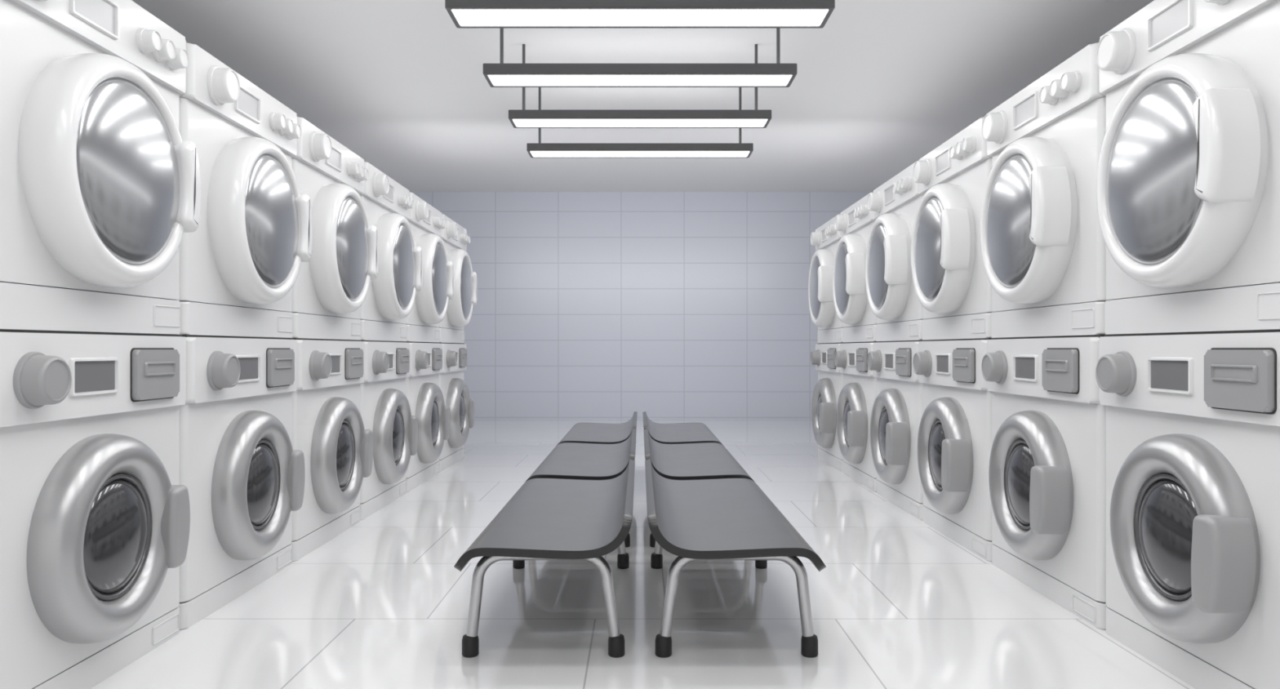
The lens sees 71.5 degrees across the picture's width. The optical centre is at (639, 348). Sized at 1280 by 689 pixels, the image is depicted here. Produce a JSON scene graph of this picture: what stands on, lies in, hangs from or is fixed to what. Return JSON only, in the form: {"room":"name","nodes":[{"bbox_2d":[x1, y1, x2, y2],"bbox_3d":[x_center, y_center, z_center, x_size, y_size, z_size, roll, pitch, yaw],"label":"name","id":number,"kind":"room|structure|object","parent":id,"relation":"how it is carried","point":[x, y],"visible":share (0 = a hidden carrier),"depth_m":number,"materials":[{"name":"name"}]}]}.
{"room":"laundry","nodes":[
{"label":"laundry","id":0,"kind":"room"},
{"bbox_2d":[409,191,873,418],"bbox_3d":[0.000,-0.610,12.600,7.000,3.200,0.100,0,0,0],"label":"wall","id":1,"kind":"structure","parent":0,"point":[589,304],"depth_m":12.55,"materials":[{"name":"tile"}]},
{"bbox_2d":[131,0,1154,191],"bbox_3d":[0.000,-2.260,4.825,7.200,0.100,15.650,0,0,0],"label":"ceiling","id":2,"kind":"structure","parent":0,"point":[875,90],"depth_m":7.33,"materials":[{"name":"white paint"}]},
{"bbox_2d":[444,0,835,28],"bbox_3d":[0.000,-1.923,4.410,1.876,0.574,0.280,0,0,0],"label":"lamp","id":3,"kind":"object","parent":2,"relation":"hanging from","point":[464,14],"visible":1,"depth_m":4.35,"materials":[{"name":"grey plastic"}]},
{"bbox_2d":[483,28,796,87],"bbox_3d":[0.000,-1.923,5.440,1.876,0.574,0.280,0,0,0],"label":"lamp","id":4,"kind":"object","parent":2,"relation":"hanging from","point":[501,74],"visible":1,"depth_m":5.37,"materials":[{"name":"grey plastic"}]},
{"bbox_2d":[508,44,771,128],"bbox_3d":[0.000,-1.923,6.470,1.876,0.574,0.280,0,0,0],"label":"lamp","id":5,"kind":"object","parent":2,"relation":"hanging from","point":[523,118],"visible":0.92,"depth_m":6.38,"materials":[{"name":"grey plastic"}]},
{"bbox_2d":[526,87,753,157],"bbox_3d":[0.000,-1.923,7.500,1.876,0.574,0.280,0,0,0],"label":"lamp","id":6,"kind":"object","parent":2,"relation":"hanging from","point":[535,150],"visible":0.83,"depth_m":7.38,"materials":[{"name":"grey plastic"}]},
{"bbox_2d":[90,418,1195,688],"bbox_3d":[0.000,1.040,4.825,7.200,0.100,15.650,0,0,0],"label":"floor","id":7,"kind":"structure","parent":0,"point":[896,602],"depth_m":3.31,"materials":[{"name":"tile"}]},
{"bbox_2d":[0,328,190,688],"bbox_3d":[-2.037,0.471,2.623,1.126,1.038,0.994,0,0,0],"label":"washing machine","id":8,"kind":"object","parent":7,"relation":"on","point":[95,508],"visible":1,"depth_m":2.50,"materials":[{"name":"white metal"}]},
{"bbox_2d":[0,0,201,334],"bbox_3d":[-2.025,-0.564,2.623,1.150,1.030,0.994,0,0,0],"label":"dryer","id":9,"kind":"object","parent":8,"relation":"on","point":[100,186],"visible":1,"depth_m":2.46,"materials":[{"name":"white metal"}]},
{"bbox_2d":[178,334,305,629],"bbox_3d":[-2.037,0.471,3.623,1.126,1.038,0.994,0,0,0],"label":"washing machine","id":10,"kind":"object","parent":7,"relation":"on","point":[242,474],"visible":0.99,"depth_m":3.42,"materials":[{"name":"white metal"}]},
{"bbox_2d":[177,42,312,337],"bbox_3d":[-2.025,-0.564,3.623,1.150,1.030,0.994,0,0,0],"label":"dryer","id":11,"kind":"object","parent":10,"relation":"on","point":[239,268],"visible":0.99,"depth_m":3.40,"materials":[{"name":"white metal"}]},
{"bbox_2d":[291,337,373,561],"bbox_3d":[-2.037,0.471,4.623,1.126,1.038,0.994,0,0,0],"label":"washing machine","id":12,"kind":"object","parent":7,"relation":"on","point":[328,426],"visible":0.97,"depth_m":4.43,"materials":[{"name":"white metal"}]},
{"bbox_2d":[290,116,378,340],"bbox_3d":[-2.025,-0.564,4.623,1.150,1.030,0.994,0,0,0],"label":"dryer","id":13,"kind":"object","parent":12,"relation":"on","point":[330,289],"visible":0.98,"depth_m":4.42,"materials":[{"name":"white metal"}]},
{"bbox_2d":[360,340,417,519],"bbox_3d":[-2.037,0.471,5.623,1.126,1.038,0.994,0,0,0],"label":"washing machine","id":14,"kind":"object","parent":7,"relation":"on","point":[384,406],"visible":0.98,"depth_m":5.44,"materials":[{"name":"white metal"}]},
{"bbox_2d":[360,161,422,341],"bbox_3d":[-2.025,-0.564,5.623,1.150,1.030,0.994,0,0,0],"label":"dryer","id":15,"kind":"object","parent":14,"relation":"on","point":[389,299],"visible":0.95,"depth_m":5.43,"materials":[{"name":"white metal"}]},
{"bbox_2d":[405,341,450,492],"bbox_3d":[-2.037,0.471,6.623,1.126,1.038,0.994,0,0,0],"label":"washing machine","id":16,"kind":"object","parent":7,"relation":"on","point":[424,396],"visible":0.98,"depth_m":6.45,"materials":[{"name":"white metal"}]},
{"bbox_2d":[405,192,453,342],"bbox_3d":[-2.025,-0.564,6.623,1.150,1.030,0.994,0,0,0],"label":"dryer","id":17,"kind":"object","parent":16,"relation":"on","point":[429,308],"visible":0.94,"depth_m":6.45,"materials":[{"name":"white metal"}]},
{"bbox_2d":[439,342,474,471],"bbox_3d":[-2.037,0.471,7.623,1.126,1.038,0.994,0,0,0],"label":"washing machine","id":18,"kind":"object","parent":7,"relation":"on","point":[455,393],"visible":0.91,"depth_m":7.46,"materials":[{"name":"white metal"}]},
{"bbox_2d":[438,214,477,342],"bbox_3d":[-2.025,-0.564,7.623,1.150,1.030,0.994,0,0,0],"label":"dryer","id":19,"kind":"object","parent":18,"relation":"on","point":[458,315],"visible":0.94,"depth_m":7.45,"materials":[{"name":"white metal"}]},
{"bbox_2d":[453,459,635,657],"bbox_3d":[-0.300,0.752,3.450,0.555,0.476,1.466,0,0,0],"label":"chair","id":20,"kind":"object","parent":7,"relation":"on","point":[546,518],"visible":1,"depth_m":2.97,"materials":[{"name":"grey plastic"}]},
{"bbox_2d":[524,428,636,546],"bbox_3d":[-0.300,0.752,5.030,0.555,0.476,1.466,0,0,0],"label":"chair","id":21,"kind":"object","parent":7,"relation":"on","point":[566,460],"visible":0.65,"depth_m":4.77,"materials":[{"name":"grey plastic"}]},
{"bbox_2d":[557,411,637,444],"bbox_3d":[-0.300,0.752,6.610,0.555,0.476,1.466,0,0,0],"label":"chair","id":22,"kind":"object","parent":7,"relation":"on","point":[582,432],"visible":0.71,"depth_m":6.41,"materials":[{"name":"grey plastic"}]},
{"bbox_2d":[642,411,722,444],"bbox_3d":[0.300,0.752,6.610,0.555,0.476,1.466,0,0,0],"label":"chair","id":23,"kind":"object","parent":7,"relation":"on","point":[693,432],"visible":0.65,"depth_m":6.41,"materials":[{"name":"grey plastic"}]},
{"bbox_2d":[643,428,755,546],"bbox_3d":[0.300,0.752,5.030,0.555,0.476,1.466,0,0,0],"label":"chair","id":24,"kind":"object","parent":7,"relation":"on","point":[703,460],"visible":0.72,"depth_m":4.77,"materials":[{"name":"grey plastic"}]},
{"bbox_2d":[644,459,826,657],"bbox_3d":[0.300,0.752,3.450,0.555,0.476,1.466,0,0,0],"label":"chair","id":25,"kind":"object","parent":7,"relation":"on","point":[721,518],"visible":1,"depth_m":2.97,"materials":[{"name":"grey plastic"}]},
{"bbox_2d":[810,342,843,471],"bbox_3d":[2.055,0.471,7.617,1.126,1.038,0.994,0,0,0],"label":"washing machine","id":26,"kind":"object","parent":7,"relation":"on","point":[828,386],"visible":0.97,"depth_m":7.43,"materials":[{"name":"white metal"}]},
{"bbox_2d":[808,215,844,342],"bbox_3d":[2.043,-0.564,7.617,1.150,1.030,0.994,0,0,0],"label":"dryer","id":27,"kind":"object","parent":26,"relation":"on","point":[825,238],"visible":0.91,"depth_m":7.44,"materials":[{"name":"white metal"}]},
{"bbox_2d":[835,341,876,492],"bbox_3d":[2.055,0.471,6.617,1.126,1.038,0.994,0,0,0],"label":"washing machine","id":28,"kind":"object","parent":7,"relation":"on","point":[857,397],"visible":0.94,"depth_m":6.42,"materials":[{"name":"white metal"}]},
{"bbox_2d":[832,192,876,342],"bbox_3d":[2.043,-0.564,6.617,1.150,1.030,0.994,0,0,0],"label":"dryer","id":29,"kind":"object","parent":28,"relation":"on","point":[855,224],"visible":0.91,"depth_m":6.42,"materials":[{"name":"white metal"}]},
{"bbox_2d":[867,340,923,519],"bbox_3d":[2.055,0.471,5.617,1.126,1.038,0.994,0,0,0],"label":"washing machine","id":30,"kind":"object","parent":7,"relation":"on","point":[897,411],"visible":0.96,"depth_m":5.41,"materials":[{"name":"white metal"}]},
{"bbox_2d":[865,162,923,341],"bbox_3d":[2.043,-0.564,5.617,1.150,1.030,0.994,0,0,0],"label":"dryer","id":31,"kind":"object","parent":30,"relation":"on","point":[892,298],"visible":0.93,"depth_m":5.42,"materials":[{"name":"white metal"}]},
{"bbox_2d":[912,337,992,561],"bbox_3d":[2.055,0.471,4.617,1.126,1.038,0.994,0,0,0],"label":"washing machine","id":32,"kind":"object","parent":7,"relation":"on","point":[954,437],"visible":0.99,"depth_m":4.40,"materials":[{"name":"white metal"}]},
{"bbox_2d":[911,117,993,340],"bbox_3d":[2.043,-0.564,4.617,1.150,1.030,0.994,0,0,0],"label":"dryer","id":33,"kind":"object","parent":32,"relation":"on","point":[953,286],"visible":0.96,"depth_m":4.40,"materials":[{"name":"white metal"}]},
{"bbox_2d":[981,334,1106,629],"bbox_3d":[2.055,0.471,3.617,1.126,1.038,0.994,0,0,0],"label":"washing machine","id":34,"kind":"object","parent":7,"relation":"on","point":[1047,467],"visible":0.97,"depth_m":3.39,"materials":[{"name":"white metal"}]},
{"bbox_2d":[980,42,1107,337],"bbox_3d":[2.043,-0.564,3.617,1.150,1.030,0.994,0,0,0],"label":"dryer","id":35,"kind":"object","parent":34,"relation":"on","point":[1043,246],"visible":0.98,"depth_m":3.38,"materials":[{"name":"white metal"}]},
{"bbox_2d":[1095,329,1279,688],"bbox_3d":[2.055,0.471,2.617,1.126,1.038,0.994,0,0,0],"label":"washing machine","id":36,"kind":"object","parent":7,"relation":"on","point":[1193,419],"visible":1,"depth_m":2.51,"materials":[{"name":"white metal"}]},
{"bbox_2d":[1096,0,1279,334],"bbox_3d":[2.043,-0.564,2.617,1.150,1.030,0.994,0,0,0],"label":"dryer","id":37,"kind":"object","parent":36,"relation":"on","point":[1188,183],"visible":1,"depth_m":2.48,"materials":[{"name":"white metal"}]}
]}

